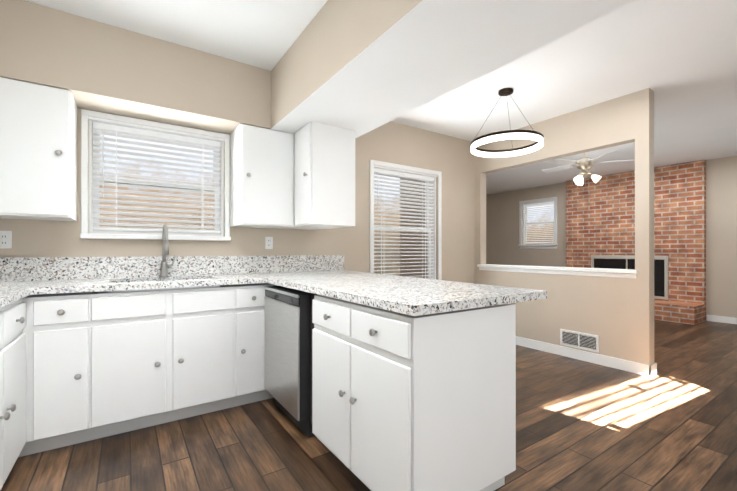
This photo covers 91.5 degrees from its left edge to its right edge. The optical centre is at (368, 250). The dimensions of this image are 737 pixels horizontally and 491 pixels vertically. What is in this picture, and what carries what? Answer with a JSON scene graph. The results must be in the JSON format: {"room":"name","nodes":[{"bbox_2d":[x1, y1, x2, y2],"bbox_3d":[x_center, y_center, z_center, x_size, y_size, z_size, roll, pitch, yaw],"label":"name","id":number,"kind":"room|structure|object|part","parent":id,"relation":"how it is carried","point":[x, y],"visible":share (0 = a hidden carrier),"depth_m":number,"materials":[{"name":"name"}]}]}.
{"room":"kitchen","nodes":[
{"label":"kitchen","id":0,"kind":"room"},
{"bbox_2d":[0,108,473,282],"bbox_3d":[-0.673,-0.168,3.541,4.966,2.600,0.170,0,0,-34],"label":"wall","id":1,"kind":"structure","parent":0,"point":[451,158],"depth_m":3.81,"materials":[{"name":"beige paint"}]},
{"bbox_2d":[0,231,11,248],"bbox_3d":[-2.340,-0.070,2.305,0.070,0.114,0.010,0,0,-34],"label":"outlet","id":2,"kind":"object","parent":1,"relation":"attached to","point":[5,239],"visible":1,"depth_m":2.31,"materials":[{"name":"white plastic"}]},
{"bbox_2d":[0,77,76,220],"bbox_3d":[-2.122,-0.602,2.250,0.430,0.794,0.345,0,0,-34],"label":"upper cabinet","id":3,"kind":"object","parent":1,"relation":"attached to","point":[38,123],"depth_m":2.14,"materials":[{"name":"white paint"}]},
{"bbox_2d":[80,109,230,240],"bbox_3d":[-1.644,-0.538,2.856,1.004,0.908,0.220,0,0,-34],"label":"kitchen window","id":4,"kind":"structure","parent":1,"relation":"in","point":[87,204],"depth_m":2.84,"materials":[{"name":"white"}]},
{"bbox_3d":[-1.690,-0.536,2.924,0.804,0.719,0.034,0,0,-34],"label":"glass","id":5,"kind":"part","parent":4,"relation":"part of","materials":[{"name":"white"}]},
{"bbox_2d":[93,122,220,232],"bbox_3d":[-1.642,-0.541,2.853,0.872,0.781,0.065,0,0,-34],"label":"window blinds","id":6,"kind":"object","parent":4,"relation":"attached to","point":[123,132],"visible":0.96,"depth_m":2.82,"materials":[{"name":"white plastic"}]},
{"bbox_2d":[230,124,291,228],"bbox_3d":[-0.908,-0.600,3.070,0.450,0.794,0.345,0,0,-34],"label":"upper cabinet","id":7,"kind":"object","parent":1,"relation":"attached to","point":[260,158],"depth_m":2.92,"materials":[{"name":"white paint"}]},
{"bbox_2d":[265,237,272,248],"bbox_3d":[-0.906,-0.068,3.273,0.070,0.114,0.010,0,0,-34],"label":"outlet","id":8,"kind":"object","parent":1,"relation":"attached to","point":[268,242],"visible":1,"depth_m":3.27,"materials":[{"name":"white plastic"}]},
{"bbox_2d":[370,159,441,279],"bbox_3d":[0.422,-0.207,4.255,1.120,1.560,0.210,0,0,-34],"label":"dining room window","id":9,"kind":"structure","parent":1,"relation":"in","point":[410,169],"depth_m":4.34,"materials":[{"name":"white"}]},
{"bbox_3d":[0.379,-0.232,4.319,0.864,1.294,0.034,0,0,-34],"label":"glass","id":10,"kind":"part","parent":9,"relation":"part of","materials":[{"name":"white"}]},
{"bbox_2d":[374,168,433,278],"bbox_3d":[0.426,-0.237,4.248,0.932,1.356,0.065,0,0,-34],"label":"window blinds","id":11,"kind":"object","parent":9,"relation":"attached to","point":[398,174],"visible":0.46,"depth_m":4.24,"materials":[{"name":"white plastic"}]},
{"bbox_2d":[1,320,736,490],"bbox_3d":[1.492,1.183,3.811,9.100,0.100,8.840,0,0,-34],"label":"floor","id":12,"kind":"structure","parent":0,"point":[670,425],"depth_m":2.11,"materials":[{"name":"brown wood"}]},
{"bbox_2d":[0,296,27,490],"bbox_3d":[-1.849,0.691,1.398,0.615,0.876,0.865,0,0,-34],"label":"base cabinet","id":13,"kind":"object","parent":12,"relation":"on","point":[13,316],"depth_m":1.70,"materials":[{"name":"white paint"}]},
{"bbox_2d":[0,257,39,307],"bbox_3d":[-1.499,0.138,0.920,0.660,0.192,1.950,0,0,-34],"label":"countertop","id":14,"kind":"structure","parent":13,"relation":"on","point":[19,276],"depth_m":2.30,"materials":[{"name":"stone"}]},
{"bbox_2d":[40,255,346,293],"bbox_3d":[-1.294,0.238,2.634,2.917,0.385,0.632,0,0,-34],"label":"countertop","id":15,"kind":"structure","parent":13,"relation":"on","point":[58,275],"depth_m":2.67,"materials":[{"name":"stone"}]},
{"bbox_2d":[160,224,175,276],"bbox_3d":[-1.493,0.001,2.687,0.111,0.398,0.218,0,0,-34],"label":"faucet","id":16,"kind":"object","parent":15,"relation":"on","point":[165,266],"visible":1,"depth_m":2.72,"materials":[{"name":"silver metal"}]},
{"bbox_2d":[36,291,99,452],"bbox_3d":[-1.874,0.692,2.253,0.245,0.876,0.615,0,0,-34],"label":"base cabinet","id":17,"kind":"object","parent":12,"relation":"on","point":[67,324],"depth_m":2.02,"materials":[{"name":"white paint"}]},
{"bbox_2d":[216,283,267,407],"bbox_3d":[-1.004,0.693,2.840,0.255,0.876,0.615,0,0,-34],"label":"base cabinet","id":18,"kind":"object","parent":12,"relation":"on","point":[240,308],"depth_m":2.54,"materials":[{"name":"white paint"}]},
{"bbox_2d":[268,283,277,398],"bbox_3d":[-0.636,0.693,3.086,0.630,0.876,0.617,0,0,-34],"label":"base cabinet","id":19,"kind":"object","parent":12,"relation":"on","point":[269,395],"depth_m":2.74,"materials":[{"name":"white paint"}]},
{"bbox_2d":[264,286,314,436],"bbox_3d":[-0.338,0.690,2.535,0.603,0.856,0.622,0,0,-34],"label":"dishwasher","id":20,"kind":"object","parent":19,"relation":"in","point":[287,354],"visible":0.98,"depth_m":2.23,"materials":[{"name":"grey metal"}]},
{"bbox_2d":[310,293,515,490],"bbox_3d":[0.184,0.691,1.855,0.648,0.876,0.852,0,0,-34],"label":"base cabinet","id":21,"kind":"object","parent":12,"relation":"on","point":[403,402],"depth_m":1.52,"materials":[{"name":"white paint"}]},
{"bbox_2d":[264,271,546,315],"bbox_3d":[0.132,0.218,2.231,1.005,0.037,1.601,0,0,-34],"label":"countertop","id":22,"kind":"structure","parent":21,"relation":"on","point":[322,275],"depth_m":1.76,"materials":[{"name":"stone"}]},
{"bbox_2d":[566,160,705,324],"bbox_3d":[4.620,-0.162,6.569,0.588,2.598,2.190,0,0,-34],"label":"brick fireplace","id":23,"kind":"object","parent":12,"relation":"on","point":[600,216],"visible":0.67,"depth_m":6.19,"materials":[{"name":"red brick"}]},
{"bbox_2d":[591,255,667,299],"bbox_3d":[4.796,0.467,6.663,0.054,0.754,1.224,0,0,-34],"label":"fireplace insert","id":24,"kind":"object","parent":23,"relation":"in","point":[628,262],"visible":0.46,"depth_m":6.31,"materials":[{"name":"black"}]},
{"bbox_2d":[25,0,736,194],"bbox_3d":[1.492,-1.518,3.816,9.100,0.100,8.840,0,0,-34],"label":"ceiling","id":25,"kind":"structure","parent":0,"point":[678,58],"depth_m":2.87,"materials":[{"name":"white paint"}]},
{"bbox_2d":[0,0,270,133],"bbox_3d":[-1.740,-1.234,2.508,2.038,0.469,0.349,0,0,-34],"label":"soffit beam","id":26,"kind":"structure","parent":25,"relation":"attached to","point":[92,65],"depth_m":2.42,"materials":[{"name":"beige paint"}]},
{"bbox_2d":[271,0,635,137],"bbox_3d":[0.756,-1.235,1.267,0.710,0.471,5.199,0,0,-34],"label":"beam","id":27,"kind":"structure","parent":25,"relation":"attached to","point":[360,67],"depth_m":1.91,"materials":[{"name":"beige paint"}]},
{"bbox_2d":[470,88,543,157],"bbox_3d":[1.262,-1.201,3.298,0.626,0.533,0.626,0,0,-34],"label":"ring pendant light","id":28,"kind":"object","parent":25,"relation":"hanging from","point":[538,137],"visible":1,"depth_m":3.24,"materials":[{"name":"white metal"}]},
{"bbox_2d":[542,150,628,185],"bbox_3d":[3.043,-1.149,5.113,1.197,0.630,1.144,0,0,-34],"label":"ceiling fan","id":29,"kind":"object","parent":25,"relation":"hanging from","point":[584,165],"visible":0.79,"depth_m":5.01,"materials":[{"name":"silver metal"}]},
{"bbox_2d":[474,88,653,364],"bbox_3d":[1.080,-0.165,5.489,0.120,2.600,5.360,0,0,-34],"label":"wall","id":30,"kind":"structure","parent":0,"point":[616,314],"depth_m":3.60,"materials":[{"name":"beige paint"}]},
{"bbox_2d":[477,264,637,277],"bbox_3d":[2.028,0.221,4.084,0.190,0.075,1.800,0,0,-34],"label":"trim","id":31,"kind":"structure","parent":30,"relation":"attached to","point":[619,273],"depth_m":3.86,"materials":[{"name":"white wood"}]},
{"bbox_2d":[560,329,598,352],"bbox_3d":[2.185,0.932,3.730,0.011,0.170,0.380,0,0,-34],"label":"air vent","id":32,"kind":"object","parent":30,"relation":"in","point":[581,340],"visible":1,"depth_m":3.72,"materials":[{"name":"white metal"}]},
{"bbox_2d":[516,336,652,376],"bbox_3d":[1.990,1.083,4.018,0.013,0.100,1.935,0,0,-34],"label":"baseboard","id":33,"kind":"structure","parent":30,"relation":"attached to","point":[628,366],"depth_m":3.64,"materials":[{"name":"white wood"}]},
{"bbox_2d":[653,362,656,374],"bbox_3d":[1.140,1.085,5.519,0.013,0.100,5.373,0,0,-34],"label":"baseboard","id":34,"kind":"structure","parent":30,"relation":"attached to","point":[654,364],"depth_m":3.28,"materials":[{"name":"white wood"}]},
{"bbox_2d":[486,156,736,320],"bbox_3d":[5.181,-0.163,6.374,0.120,2.600,8.720,0,0,-34],"label":"wall","id":35,"kind":"structure","parent":0,"point":[502,228],"depth_m":5.81,"materials":[{"name":"beige paint"}]},
{"bbox_2d":[518,197,557,248],"bbox_3d":[3.901,-0.608,8.232,0.165,1.135,0.940,0,0,-34],"label":"living room window","id":36,"kind":"structure","parent":35,"relation":"in","point":[547,245],"depth_m":8.24,"materials":[{"name":"white"}]},
{"bbox_2d":[523,201,553,243],"bbox_3d":[3.899,-0.627,8.231,0.049,0.927,0.726,0,0,-34],"label":"window blinds","id":37,"kind":"object","parent":36,"relation":"attached to","point":[539,204],"visible":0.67,"depth_m":8.21,"materials":[{"name":"white plastic"}]},
{"bbox_2d":[707,315,736,323],"bbox_3d":[6.519,1.083,4.267,0.013,0.100,3.729,0,0,-34],"label":"baseboard","id":38,"kind":"structure","parent":35,"relation":"attached to","point":[732,320],"depth_m":5.65,"materials":[{"name":"white wood"}]},
{"bbox_3d":[-1.327,-0.174,-0.037,0.120,2.600,5.370,0,0,-34],"label":"wall","id":39,"kind":"structure","parent":0,"visible":0},
{"bbox_2d":[292,121,354,228],"bbox_3d":[-0.367,-0.600,3.004,0.407,0.794,0.315,0,0,-34],"label":"upper cabinet","id":40,"kind":"object","parent":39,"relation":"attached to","point":[303,178],"depth_m":2.88,"materials":[{"name":"white paint"}]},
{"label":"outside","id":41,"kind":"structure","parent":0,"visible":0},
{"bbox_2d":[526,203,553,244],"bbox_3d":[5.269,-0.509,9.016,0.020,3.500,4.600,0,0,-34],"label":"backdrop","id":42,"kind":"structure","parent":41,"point":[540,234],"depth_m":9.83,"materials":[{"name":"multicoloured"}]}
]}

